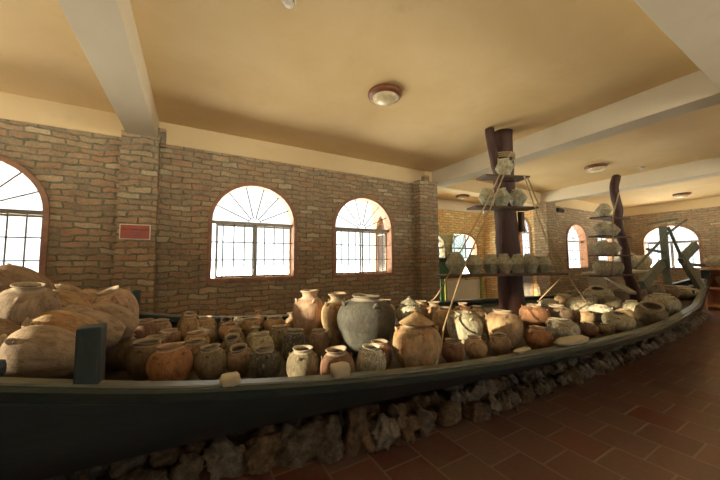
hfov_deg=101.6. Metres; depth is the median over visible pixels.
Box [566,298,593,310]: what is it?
clay jar
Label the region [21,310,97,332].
clay jar
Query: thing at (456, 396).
stone
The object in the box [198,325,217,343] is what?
clay pot
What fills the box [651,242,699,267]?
grille
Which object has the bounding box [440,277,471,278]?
countertop
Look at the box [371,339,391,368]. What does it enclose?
clay pot
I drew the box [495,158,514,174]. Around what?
clay pot
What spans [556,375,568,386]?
stone
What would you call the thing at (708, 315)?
coral stone
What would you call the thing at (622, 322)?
clay pot
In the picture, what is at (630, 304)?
clay pot
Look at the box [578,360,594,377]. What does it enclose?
stone
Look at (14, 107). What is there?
trim
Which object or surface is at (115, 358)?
clay pot
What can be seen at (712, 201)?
trim
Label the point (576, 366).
stone
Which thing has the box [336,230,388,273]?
grille
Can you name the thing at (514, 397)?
stone
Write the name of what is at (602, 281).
bench
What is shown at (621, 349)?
stone
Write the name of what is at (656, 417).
floor
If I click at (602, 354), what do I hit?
coral stone
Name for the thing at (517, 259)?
clay pot
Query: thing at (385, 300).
clay pot
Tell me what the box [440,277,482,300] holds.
display case
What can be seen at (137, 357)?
clay pot
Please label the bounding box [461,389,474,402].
stone
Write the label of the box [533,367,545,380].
stone
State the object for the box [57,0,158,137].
ceiling beam
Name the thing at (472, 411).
coral stone
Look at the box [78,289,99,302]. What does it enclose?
clay jar
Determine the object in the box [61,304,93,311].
clay jar
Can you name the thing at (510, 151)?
rope
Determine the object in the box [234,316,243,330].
clay pot
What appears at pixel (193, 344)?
clay pot
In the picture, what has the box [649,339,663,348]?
coral stone
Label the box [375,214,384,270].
window
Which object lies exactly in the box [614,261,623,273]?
clay pot
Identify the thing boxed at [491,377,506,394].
coral stone
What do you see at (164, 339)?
clay pot
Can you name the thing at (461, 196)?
ceiling light
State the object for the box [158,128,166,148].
pillar
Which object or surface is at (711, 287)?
shelf
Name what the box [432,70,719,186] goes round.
ceiling beam
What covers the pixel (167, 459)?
coral stone
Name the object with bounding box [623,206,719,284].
wall
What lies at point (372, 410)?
coral stone
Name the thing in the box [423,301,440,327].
clay pot
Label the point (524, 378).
coral stone
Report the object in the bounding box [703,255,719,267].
clay jar
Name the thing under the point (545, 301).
clay pot
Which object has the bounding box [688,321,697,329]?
coral stone
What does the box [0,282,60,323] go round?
clay jar
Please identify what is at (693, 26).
ceiling beam
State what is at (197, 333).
clay pot
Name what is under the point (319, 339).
clay pot
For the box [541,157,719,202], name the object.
ceiling beam
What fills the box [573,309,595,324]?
clay pot
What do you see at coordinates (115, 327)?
clay jar
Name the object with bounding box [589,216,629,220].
shelf
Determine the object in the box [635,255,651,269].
clay jar
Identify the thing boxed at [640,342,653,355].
stone
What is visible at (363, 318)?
clay jar
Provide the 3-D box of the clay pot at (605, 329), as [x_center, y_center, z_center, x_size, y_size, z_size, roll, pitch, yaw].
[3.065,1.117,3.655,0.171,0.153,0.173,4,-6,-44]
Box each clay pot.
[105,334,138,370]
[125,337,162,380]
[134,318,156,338]
[145,334,169,343]
[146,342,192,380]
[153,318,171,333]
[158,328,180,341]
[177,311,196,340]
[179,314,199,341]
[183,329,209,345]
[184,337,206,368]
[194,343,226,379]
[198,315,216,328]
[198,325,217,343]
[217,316,233,330]
[218,322,238,339]
[221,333,243,355]
[226,328,244,340]
[226,343,252,376]
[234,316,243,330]
[241,317,260,334]
[246,325,259,346]
[248,344,280,378]
[249,331,273,352]
[254,310,264,329]
[264,315,284,332]
[269,325,287,351]
[281,328,307,362]
[284,312,294,327]
[286,345,318,376]
[309,328,328,357]
[320,345,354,374]
[357,343,385,371]
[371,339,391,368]
[379,299,395,318]
[415,300,427,315]
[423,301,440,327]
[433,306,454,338]
[441,338,464,362]
[445,252,465,273]
[454,302,470,310]
[464,335,487,359]
[466,254,483,273]
[469,305,486,323]
[478,188,496,204]
[482,254,497,273]
[489,332,511,355]
[494,187,510,205]
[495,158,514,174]
[497,253,512,273]
[509,188,527,205]
[511,254,523,272]
[523,253,539,272]
[524,325,552,349]
[537,256,552,272]
[538,298,559,306]
[545,317,556,326]
[547,318,580,339]
[554,294,572,306]
[565,289,578,297]
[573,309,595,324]
[577,294,597,304]
[579,322,598,336]
[587,304,612,320]
[592,240,611,254]
[592,260,611,274]
[593,221,611,234]
[594,203,612,215]
[598,323,614,335]
[601,310,635,333]
[608,224,620,235]
[608,241,621,254]
[609,261,618,274]
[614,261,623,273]
[615,308,635,318]
[622,300,638,310]
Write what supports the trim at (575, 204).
attached to the wall at (570, 216)
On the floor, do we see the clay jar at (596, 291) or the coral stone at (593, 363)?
the coral stone at (593, 363)
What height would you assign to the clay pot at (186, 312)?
0.336 m
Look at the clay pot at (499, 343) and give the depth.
2.88 m
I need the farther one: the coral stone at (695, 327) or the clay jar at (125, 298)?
the coral stone at (695, 327)
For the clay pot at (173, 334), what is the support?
on the wooden boat
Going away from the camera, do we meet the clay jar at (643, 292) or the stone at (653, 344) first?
the stone at (653, 344)
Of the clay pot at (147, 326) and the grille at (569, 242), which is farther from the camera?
the grille at (569, 242)
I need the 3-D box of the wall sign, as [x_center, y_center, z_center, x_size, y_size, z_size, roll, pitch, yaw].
[-2.947,-0.106,3.851,0.330,0.200,0.020,2,-5,-29]
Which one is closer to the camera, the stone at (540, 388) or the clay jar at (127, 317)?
the clay jar at (127, 317)
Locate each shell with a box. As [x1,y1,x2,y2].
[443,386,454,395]
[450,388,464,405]
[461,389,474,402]
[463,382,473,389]
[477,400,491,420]
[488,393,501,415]
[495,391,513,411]
[500,376,512,390]
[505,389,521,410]
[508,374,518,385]
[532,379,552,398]
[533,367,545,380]
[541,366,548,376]
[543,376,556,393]
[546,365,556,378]
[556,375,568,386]
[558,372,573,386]
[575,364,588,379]
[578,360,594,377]
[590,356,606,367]
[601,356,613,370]
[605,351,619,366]
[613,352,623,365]
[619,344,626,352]
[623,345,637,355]
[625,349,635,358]
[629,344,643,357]
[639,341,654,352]
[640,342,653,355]
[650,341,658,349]
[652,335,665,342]
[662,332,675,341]
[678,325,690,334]
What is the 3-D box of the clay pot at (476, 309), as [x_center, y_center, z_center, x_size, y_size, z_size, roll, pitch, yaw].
[1.673,1.089,4.171,0.251,0.311,0.249,-3,-5,30]
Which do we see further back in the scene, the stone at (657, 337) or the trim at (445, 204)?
the trim at (445, 204)
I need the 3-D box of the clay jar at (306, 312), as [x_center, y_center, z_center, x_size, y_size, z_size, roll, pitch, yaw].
[-0.611,0.912,3.556,0.400,0.617,0.398,0,-4,-4]
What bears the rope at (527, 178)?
hanging from the mast at (510, 287)
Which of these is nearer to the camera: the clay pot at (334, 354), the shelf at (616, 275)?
the clay pot at (334, 354)
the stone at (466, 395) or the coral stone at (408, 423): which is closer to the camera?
the coral stone at (408, 423)
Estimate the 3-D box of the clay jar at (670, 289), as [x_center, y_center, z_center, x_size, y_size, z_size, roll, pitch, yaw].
[7.188,1.221,6.849,0.399,0.340,0.400,0,-4,-4]
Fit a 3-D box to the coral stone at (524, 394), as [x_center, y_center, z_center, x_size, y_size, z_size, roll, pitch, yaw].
[1.801,1.723,3.280,0.186,0.236,0.223,2,-5,-34]
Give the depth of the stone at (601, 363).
4.10 m
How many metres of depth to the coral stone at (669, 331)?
5.61 m
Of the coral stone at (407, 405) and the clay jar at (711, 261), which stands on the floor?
the coral stone at (407, 405)
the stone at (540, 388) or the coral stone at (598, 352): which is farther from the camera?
the coral stone at (598, 352)
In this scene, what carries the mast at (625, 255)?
on the wooden boat
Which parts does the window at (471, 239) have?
frame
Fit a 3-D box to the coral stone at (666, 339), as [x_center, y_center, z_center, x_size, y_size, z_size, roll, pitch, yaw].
[5.599,1.834,5.446,0.238,0.164,0.154,-2,-4,16]
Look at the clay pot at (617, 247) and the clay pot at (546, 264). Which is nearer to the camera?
the clay pot at (546, 264)
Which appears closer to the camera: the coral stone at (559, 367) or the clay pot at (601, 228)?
the coral stone at (559, 367)
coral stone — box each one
[69,463,109,479]
[109,453,150,479]
[116,466,143,479]
[137,467,168,479]
[148,446,181,470]
[167,450,203,479]
[180,441,205,455]
[202,435,247,479]
[204,438,213,445]
[243,424,282,474]
[274,418,315,468]
[301,416,310,423]
[309,413,343,463]
[334,409,346,436]
[343,406,374,455]
[362,403,379,419]
[370,413,400,451]
[381,408,388,416]
[387,402,420,445]
[397,402,411,412]
[406,394,432,410]
[411,406,436,437]
[428,390,444,408]
[435,400,461,425]
[461,401,485,422]
[465,380,487,401]
[481,379,497,401]
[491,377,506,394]
[513,370,536,385]
[514,385,532,402]
[525,384,535,397]
[544,362,566,376]
[562,358,576,369]
[564,366,581,384]
[575,355,588,364]
[580,357,605,374]
[595,350,607,357]
[598,353,608,359]
[611,351,632,363]
[637,344,647,355]
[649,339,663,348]
[657,334,671,342]
[666,330,675,337]
[671,327,684,337]
[683,323,691,330]
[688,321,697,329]
[691,319,701,325]
[700,311,710,318]
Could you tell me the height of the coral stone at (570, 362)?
0.241 m
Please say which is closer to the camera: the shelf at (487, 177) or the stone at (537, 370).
the stone at (537, 370)
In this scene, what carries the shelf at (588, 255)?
attached to the mast at (625, 255)
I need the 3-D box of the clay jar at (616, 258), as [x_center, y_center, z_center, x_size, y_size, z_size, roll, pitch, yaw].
[8.386,0.667,9.320,0.589,0.633,0.604,0,-4,-8]
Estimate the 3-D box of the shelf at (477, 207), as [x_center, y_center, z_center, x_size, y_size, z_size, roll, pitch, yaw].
[2.048,-0.456,4.233,0.970,0.028,0.250,0,-4,-9]
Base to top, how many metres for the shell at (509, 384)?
0.208 m
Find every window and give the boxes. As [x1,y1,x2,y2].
[0,155,49,276]
[206,182,297,282]
[332,195,393,277]
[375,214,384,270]
[438,234,446,257]
[451,233,477,273]
[566,223,588,269]
[596,238,611,260]
[642,224,702,269]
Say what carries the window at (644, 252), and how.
in the wall at (705, 221)
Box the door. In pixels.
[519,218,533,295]
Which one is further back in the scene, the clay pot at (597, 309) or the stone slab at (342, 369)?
the clay pot at (597, 309)
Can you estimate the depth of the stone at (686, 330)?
6.01 m
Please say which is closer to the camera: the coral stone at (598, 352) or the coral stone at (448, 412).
the coral stone at (448, 412)
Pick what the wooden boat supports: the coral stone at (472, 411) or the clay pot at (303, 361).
the clay pot at (303, 361)
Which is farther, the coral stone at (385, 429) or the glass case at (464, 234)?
the glass case at (464, 234)
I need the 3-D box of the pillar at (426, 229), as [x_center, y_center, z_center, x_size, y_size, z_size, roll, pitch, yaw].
[1.472,0.358,6.456,0.543,3.300,0.227,2,-5,-29]
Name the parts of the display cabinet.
panel, panel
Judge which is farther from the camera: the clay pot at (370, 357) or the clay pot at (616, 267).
the clay pot at (616, 267)
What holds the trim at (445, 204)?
attached to the wall at (450, 222)
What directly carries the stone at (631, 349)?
on the floor
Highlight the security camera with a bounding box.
[556,208,564,212]
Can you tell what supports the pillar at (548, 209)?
on the floor
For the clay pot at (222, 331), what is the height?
0.184 m
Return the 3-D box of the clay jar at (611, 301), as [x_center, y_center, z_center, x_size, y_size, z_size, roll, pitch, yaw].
[4.471,1.146,5.266,0.368,0.305,0.370,0,-4,-4]
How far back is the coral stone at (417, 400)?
2.87 m
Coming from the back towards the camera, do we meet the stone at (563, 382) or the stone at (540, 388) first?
the stone at (563, 382)
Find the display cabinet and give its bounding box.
[698,267,719,309]
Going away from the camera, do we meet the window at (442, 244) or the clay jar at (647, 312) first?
the clay jar at (647, 312)
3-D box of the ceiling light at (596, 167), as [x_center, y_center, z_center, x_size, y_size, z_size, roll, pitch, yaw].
[5.163,-1.559,6.417,0.420,0.123,0.420,2,-5,-29]
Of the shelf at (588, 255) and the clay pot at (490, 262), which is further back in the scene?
the shelf at (588, 255)
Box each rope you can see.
[427,151,511,303]
[435,155,515,363]
[523,175,557,271]
[527,178,588,305]
[537,275,563,301]
[612,192,619,275]
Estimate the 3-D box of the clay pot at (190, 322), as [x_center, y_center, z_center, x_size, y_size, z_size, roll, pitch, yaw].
[-1.844,0.960,3.179,0.187,0.301,0.190,-4,-6,43]
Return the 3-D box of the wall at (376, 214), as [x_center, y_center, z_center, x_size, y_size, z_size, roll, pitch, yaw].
[0.876,0.294,7.498,0.200,3.590,1.800,2,-5,-29]
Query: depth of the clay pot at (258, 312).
3.72 m
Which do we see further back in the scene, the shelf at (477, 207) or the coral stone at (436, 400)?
the shelf at (477, 207)
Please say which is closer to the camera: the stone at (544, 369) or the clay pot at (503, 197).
the stone at (544, 369)
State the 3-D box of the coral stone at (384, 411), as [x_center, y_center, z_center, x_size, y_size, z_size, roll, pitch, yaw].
[0.242,1.637,2.708,0.166,0.167,0.200,-1,-4,5]
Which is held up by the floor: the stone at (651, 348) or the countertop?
the stone at (651, 348)
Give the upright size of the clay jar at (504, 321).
0.401 m
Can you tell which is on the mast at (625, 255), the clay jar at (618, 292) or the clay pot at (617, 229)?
the clay pot at (617, 229)
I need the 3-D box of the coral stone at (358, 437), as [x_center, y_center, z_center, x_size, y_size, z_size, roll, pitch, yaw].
[0.012,1.579,2.457,0.316,0.386,0.316,-1,-4,14]
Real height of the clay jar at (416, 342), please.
0.526 m
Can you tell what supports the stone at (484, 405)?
on the floor
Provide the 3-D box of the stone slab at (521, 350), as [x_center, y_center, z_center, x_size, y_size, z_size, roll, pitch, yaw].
[1.476,1.000,2.671,0.254,0.028,0.068,2,-5,-35]
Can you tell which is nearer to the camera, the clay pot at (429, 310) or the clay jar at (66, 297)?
the clay jar at (66, 297)
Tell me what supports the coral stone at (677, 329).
on the floor
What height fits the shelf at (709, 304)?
0.060 m
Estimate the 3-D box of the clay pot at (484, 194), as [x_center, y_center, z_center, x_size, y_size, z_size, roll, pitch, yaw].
[1.812,-0.608,4.180,0.246,0.272,0.242,2,-5,-32]
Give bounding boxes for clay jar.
[0,263,55,291]
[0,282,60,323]
[0,318,21,335]
[0,325,75,377]
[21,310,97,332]
[53,283,81,293]
[53,289,91,307]
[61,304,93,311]
[77,310,125,347]
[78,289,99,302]
[88,302,139,340]
[89,285,138,318]
[292,289,324,342]
[321,292,348,345]
[337,293,394,356]
[393,309,441,367]
[396,296,421,325]
[447,310,482,343]
[483,309,523,348]
[519,303,550,327]
[543,304,573,319]
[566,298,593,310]
[583,285,614,297]
[597,295,622,309]
[609,288,629,302]
[614,252,636,269]
[634,300,668,324]
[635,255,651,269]
[638,285,646,300]
[643,293,681,316]
[646,283,665,294]
[663,285,680,298]
[677,286,699,299]
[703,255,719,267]
[715,275,719,285]
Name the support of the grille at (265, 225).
attached to the window at (293, 227)
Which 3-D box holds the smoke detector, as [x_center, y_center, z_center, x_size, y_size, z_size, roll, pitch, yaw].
[-0.554,-1.848,2.283,0.116,0.052,0.116,2,-5,-29]
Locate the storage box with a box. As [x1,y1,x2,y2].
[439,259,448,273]
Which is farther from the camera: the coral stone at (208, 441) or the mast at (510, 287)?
the mast at (510, 287)
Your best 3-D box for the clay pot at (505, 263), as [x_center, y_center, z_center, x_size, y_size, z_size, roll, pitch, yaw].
[2.006,0.332,4.096,0.238,0.285,0.239,-4,-5,39]
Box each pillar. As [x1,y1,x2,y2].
[113,130,160,312]
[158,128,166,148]
[413,180,440,301]
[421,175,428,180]
[538,201,560,294]
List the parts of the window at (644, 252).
sash, sash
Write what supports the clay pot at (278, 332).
on the wooden boat
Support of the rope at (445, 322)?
hanging from the mast at (510, 287)
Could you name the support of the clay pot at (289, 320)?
on the wooden boat
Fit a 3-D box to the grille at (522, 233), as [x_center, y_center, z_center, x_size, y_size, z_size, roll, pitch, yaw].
[5.266,0.934,9.288,0.018,2.280,0.360,2,-5,-29]
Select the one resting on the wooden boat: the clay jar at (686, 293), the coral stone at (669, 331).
the clay jar at (686, 293)
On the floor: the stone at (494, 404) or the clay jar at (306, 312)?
the stone at (494, 404)
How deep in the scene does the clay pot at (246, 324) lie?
3.46 m
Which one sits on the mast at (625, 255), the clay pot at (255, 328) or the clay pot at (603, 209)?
the clay pot at (603, 209)
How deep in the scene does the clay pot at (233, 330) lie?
3.11 m
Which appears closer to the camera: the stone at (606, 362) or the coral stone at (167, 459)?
the coral stone at (167, 459)
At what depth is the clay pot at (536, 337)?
3.05 m
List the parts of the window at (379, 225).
sash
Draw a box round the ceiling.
[0,0,719,207]
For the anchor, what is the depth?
7.18 m
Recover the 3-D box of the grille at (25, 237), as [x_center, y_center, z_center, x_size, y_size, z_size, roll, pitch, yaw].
[-4.465,0.092,3.305,1.290,0.850,0.018,2,-5,-29]
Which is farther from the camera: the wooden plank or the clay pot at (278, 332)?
the wooden plank
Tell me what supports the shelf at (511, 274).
attached to the mast at (510, 287)
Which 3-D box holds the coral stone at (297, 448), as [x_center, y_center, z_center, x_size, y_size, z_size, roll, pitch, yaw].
[-0.510,1.616,2.307,0.337,0.362,0.353,3,-5,-39]
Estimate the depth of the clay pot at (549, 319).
3.89 m
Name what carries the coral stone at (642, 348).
on the floor
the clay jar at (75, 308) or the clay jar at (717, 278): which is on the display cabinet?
the clay jar at (717, 278)
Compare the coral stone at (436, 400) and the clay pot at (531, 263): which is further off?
the clay pot at (531, 263)
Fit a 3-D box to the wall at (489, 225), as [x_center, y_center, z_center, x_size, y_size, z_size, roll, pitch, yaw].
[5.014,0.604,9.816,0.200,3.240,1.800,2,-5,-29]
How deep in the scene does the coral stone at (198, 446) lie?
2.20 m
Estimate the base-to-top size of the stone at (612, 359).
0.231 m
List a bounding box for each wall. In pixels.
[0,118,415,315]
[372,206,378,270]
[383,209,485,297]
[483,205,536,297]
[533,204,625,295]
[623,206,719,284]
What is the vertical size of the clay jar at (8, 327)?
0.296 m
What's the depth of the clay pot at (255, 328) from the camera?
3.16 m
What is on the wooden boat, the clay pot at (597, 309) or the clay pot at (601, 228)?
the clay pot at (597, 309)
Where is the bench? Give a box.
[582,270,654,287]
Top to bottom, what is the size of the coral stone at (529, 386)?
0.181 m
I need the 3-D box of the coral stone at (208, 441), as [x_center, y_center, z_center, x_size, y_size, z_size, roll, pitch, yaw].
[-1.200,1.608,2.398,0.172,0.148,0.124,0,-4,-12]
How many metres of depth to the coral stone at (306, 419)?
2.52 m
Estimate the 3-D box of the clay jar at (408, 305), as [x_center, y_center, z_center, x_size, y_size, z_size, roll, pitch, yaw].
[0.693,1.025,4.137,0.360,0.454,0.355,3,-5,-39]
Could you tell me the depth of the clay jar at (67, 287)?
2.77 m
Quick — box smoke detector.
[281,0,295,8]
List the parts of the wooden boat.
post, post, rail, rail, stem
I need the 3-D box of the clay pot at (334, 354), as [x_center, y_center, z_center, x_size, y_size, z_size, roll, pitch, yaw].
[-0.172,0.973,2.255,0.262,0.289,0.264,1,-4,-17]
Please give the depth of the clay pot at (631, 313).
4.32 m
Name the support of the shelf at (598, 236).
attached to the mast at (625, 255)
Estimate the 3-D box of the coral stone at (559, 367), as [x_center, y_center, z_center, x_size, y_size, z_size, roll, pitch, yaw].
[2.593,1.682,3.859,0.277,0.231,0.259,1,-5,-26]
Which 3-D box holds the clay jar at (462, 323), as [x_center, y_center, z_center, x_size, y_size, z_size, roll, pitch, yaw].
[1.178,0.995,3.304,0.382,0.378,0.392,-3,-5,19]
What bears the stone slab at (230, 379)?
on the wooden boat
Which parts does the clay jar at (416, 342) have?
lid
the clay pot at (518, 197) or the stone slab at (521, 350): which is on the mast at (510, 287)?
the clay pot at (518, 197)
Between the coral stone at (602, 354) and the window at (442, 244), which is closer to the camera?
the coral stone at (602, 354)
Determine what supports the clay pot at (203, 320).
on the wooden boat
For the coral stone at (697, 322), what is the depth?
6.70 m
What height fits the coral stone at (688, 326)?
0.201 m
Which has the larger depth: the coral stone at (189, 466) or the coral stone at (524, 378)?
the coral stone at (524, 378)
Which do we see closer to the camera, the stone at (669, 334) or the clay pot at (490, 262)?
the clay pot at (490, 262)
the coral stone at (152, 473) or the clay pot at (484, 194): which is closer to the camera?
the coral stone at (152, 473)
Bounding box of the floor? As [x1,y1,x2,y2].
[95,305,719,479]
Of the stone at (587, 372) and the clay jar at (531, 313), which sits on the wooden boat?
the clay jar at (531, 313)
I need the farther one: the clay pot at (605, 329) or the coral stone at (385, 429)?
the clay pot at (605, 329)
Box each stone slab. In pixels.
[219,371,240,386]
[330,361,350,378]
[513,346,530,353]
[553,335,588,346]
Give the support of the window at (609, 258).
in the wall at (570, 216)
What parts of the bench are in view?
leg, leg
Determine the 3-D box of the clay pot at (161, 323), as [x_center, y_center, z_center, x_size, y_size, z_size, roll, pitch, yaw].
[-2.150,0.984,3.157,0.219,0.257,0.221,3,-5,-40]
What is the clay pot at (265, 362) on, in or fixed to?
on the wooden boat
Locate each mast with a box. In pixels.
[434,127,567,324]
[588,174,640,302]
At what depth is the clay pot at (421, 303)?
4.54 m
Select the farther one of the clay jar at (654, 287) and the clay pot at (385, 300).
the clay jar at (654, 287)
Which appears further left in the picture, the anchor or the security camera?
the security camera
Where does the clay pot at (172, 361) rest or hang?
on the wooden boat
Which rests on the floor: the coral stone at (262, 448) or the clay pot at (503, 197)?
the coral stone at (262, 448)
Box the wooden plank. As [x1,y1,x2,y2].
[603,277,636,293]
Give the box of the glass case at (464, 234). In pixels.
[439,234,465,258]
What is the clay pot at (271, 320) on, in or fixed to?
on the wooden boat
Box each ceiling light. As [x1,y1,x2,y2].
[368,83,401,106]
[455,194,468,199]
[584,163,608,171]
[672,192,691,197]
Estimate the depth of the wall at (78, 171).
4.34 m
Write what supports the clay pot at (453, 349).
on the wooden boat
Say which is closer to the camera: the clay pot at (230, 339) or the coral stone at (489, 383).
the clay pot at (230, 339)
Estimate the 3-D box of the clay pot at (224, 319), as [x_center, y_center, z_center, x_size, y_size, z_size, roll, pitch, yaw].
[-1.561,1.004,3.418,0.188,0.237,0.197,0,-4,-5]
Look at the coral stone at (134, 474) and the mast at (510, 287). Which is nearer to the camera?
the coral stone at (134, 474)
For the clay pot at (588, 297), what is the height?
0.302 m
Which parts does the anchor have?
arm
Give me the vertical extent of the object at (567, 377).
0.149 m
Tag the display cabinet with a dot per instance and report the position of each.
(712, 300)
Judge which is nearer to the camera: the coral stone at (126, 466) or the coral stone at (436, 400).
the coral stone at (126, 466)
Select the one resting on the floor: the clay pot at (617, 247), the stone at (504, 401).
the stone at (504, 401)
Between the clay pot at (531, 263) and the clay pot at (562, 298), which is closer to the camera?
the clay pot at (531, 263)
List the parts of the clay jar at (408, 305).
lid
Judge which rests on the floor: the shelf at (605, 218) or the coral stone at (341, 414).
the coral stone at (341, 414)
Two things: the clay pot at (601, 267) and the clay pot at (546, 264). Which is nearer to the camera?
the clay pot at (546, 264)
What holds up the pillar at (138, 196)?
on the floor
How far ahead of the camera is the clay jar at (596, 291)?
5.50 m
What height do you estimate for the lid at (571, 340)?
0.062 m
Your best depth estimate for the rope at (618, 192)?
5.69 m
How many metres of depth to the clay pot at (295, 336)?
2.69 m
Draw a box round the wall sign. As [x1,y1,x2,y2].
[119,224,150,239]
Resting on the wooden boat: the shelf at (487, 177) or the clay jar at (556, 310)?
the clay jar at (556, 310)
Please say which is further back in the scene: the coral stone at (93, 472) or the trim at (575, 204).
the trim at (575, 204)
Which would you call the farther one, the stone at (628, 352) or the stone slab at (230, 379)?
the stone at (628, 352)
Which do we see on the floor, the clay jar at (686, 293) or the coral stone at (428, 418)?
the coral stone at (428, 418)
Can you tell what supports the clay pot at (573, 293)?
on the wooden boat
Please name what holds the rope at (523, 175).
hanging from the mast at (510, 287)
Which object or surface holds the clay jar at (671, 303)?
on the wooden boat
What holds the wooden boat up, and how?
on the coral stone
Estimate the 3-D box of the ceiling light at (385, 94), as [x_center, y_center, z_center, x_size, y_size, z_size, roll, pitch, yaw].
[0.304,-1.726,3.576,0.420,0.123,0.420,2,-5,-29]
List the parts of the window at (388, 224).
sash, sash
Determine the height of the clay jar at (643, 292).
0.350 m
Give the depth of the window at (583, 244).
10.13 m
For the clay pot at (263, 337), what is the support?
on the wooden boat
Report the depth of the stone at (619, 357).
4.33 m
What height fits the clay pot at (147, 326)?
0.307 m
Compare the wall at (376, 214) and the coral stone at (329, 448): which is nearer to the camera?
the coral stone at (329, 448)
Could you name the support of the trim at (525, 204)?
attached to the wall at (489, 225)
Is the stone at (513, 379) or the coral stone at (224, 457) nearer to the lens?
the coral stone at (224, 457)
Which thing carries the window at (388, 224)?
in the wall at (78, 171)
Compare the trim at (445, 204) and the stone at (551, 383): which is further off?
the trim at (445, 204)
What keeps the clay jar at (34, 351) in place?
on the wooden boat
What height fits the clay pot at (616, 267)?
0.277 m
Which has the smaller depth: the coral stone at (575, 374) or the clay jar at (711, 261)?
the coral stone at (575, 374)
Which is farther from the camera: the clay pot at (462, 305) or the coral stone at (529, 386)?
the clay pot at (462, 305)
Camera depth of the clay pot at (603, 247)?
5.74 m
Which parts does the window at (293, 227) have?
sash, sash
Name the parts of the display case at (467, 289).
leg, leg, leg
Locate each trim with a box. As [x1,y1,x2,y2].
[0,92,423,182]
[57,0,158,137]
[424,171,540,203]
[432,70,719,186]
[437,198,482,213]
[483,203,532,213]
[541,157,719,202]
[555,199,623,215]
[623,196,719,215]
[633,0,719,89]
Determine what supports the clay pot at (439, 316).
on the wooden boat
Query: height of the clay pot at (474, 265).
0.272 m
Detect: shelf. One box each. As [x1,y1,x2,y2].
[434,272,567,276]
[467,205,537,210]
[476,174,529,181]
[588,235,631,238]
[588,255,632,255]
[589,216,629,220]
[589,274,634,276]
[708,303,719,306]
[709,286,719,289]
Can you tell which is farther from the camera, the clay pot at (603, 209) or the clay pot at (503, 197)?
the clay pot at (603, 209)
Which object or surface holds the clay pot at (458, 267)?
on the mast at (510, 287)
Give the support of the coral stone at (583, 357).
on the floor
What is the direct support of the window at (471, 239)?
in the wall at (450, 222)
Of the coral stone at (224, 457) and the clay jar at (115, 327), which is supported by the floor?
the coral stone at (224, 457)
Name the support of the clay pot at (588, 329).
on the wooden boat
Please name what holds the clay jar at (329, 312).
on the wooden boat
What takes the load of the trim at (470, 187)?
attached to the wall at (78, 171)
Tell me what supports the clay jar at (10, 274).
in the wooden boat
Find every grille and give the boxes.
[0,213,40,266]
[211,224,292,277]
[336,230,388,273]
[522,233,528,253]
[568,242,582,267]
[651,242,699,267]
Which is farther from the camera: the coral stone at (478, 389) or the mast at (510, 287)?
the mast at (510, 287)
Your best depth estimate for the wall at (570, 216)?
9.67 m
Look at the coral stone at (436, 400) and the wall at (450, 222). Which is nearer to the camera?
the coral stone at (436, 400)
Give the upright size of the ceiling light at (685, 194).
0.123 m
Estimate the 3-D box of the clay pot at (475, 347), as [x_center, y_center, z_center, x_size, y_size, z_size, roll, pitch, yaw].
[1.108,1.037,2.827,0.210,0.226,0.214,2,-5,-34]
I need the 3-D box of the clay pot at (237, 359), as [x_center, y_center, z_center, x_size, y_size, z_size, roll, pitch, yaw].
[-1.007,1.009,2.478,0.219,0.261,0.220,0,-4,-1]
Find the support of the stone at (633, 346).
on the floor
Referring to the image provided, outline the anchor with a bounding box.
[633,218,704,289]
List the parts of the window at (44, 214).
sash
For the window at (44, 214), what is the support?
in the wall at (78, 171)
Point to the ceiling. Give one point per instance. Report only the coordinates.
(303, 75)
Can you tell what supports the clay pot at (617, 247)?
on the mast at (625, 255)
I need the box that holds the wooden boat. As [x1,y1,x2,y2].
[0,269,710,479]
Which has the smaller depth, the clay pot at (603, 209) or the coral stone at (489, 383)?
the coral stone at (489, 383)
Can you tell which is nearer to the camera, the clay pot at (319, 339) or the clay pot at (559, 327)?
the clay pot at (319, 339)
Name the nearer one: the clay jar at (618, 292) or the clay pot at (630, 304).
the clay pot at (630, 304)
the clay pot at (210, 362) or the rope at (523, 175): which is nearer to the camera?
the clay pot at (210, 362)
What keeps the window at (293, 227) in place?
in the wall at (78, 171)

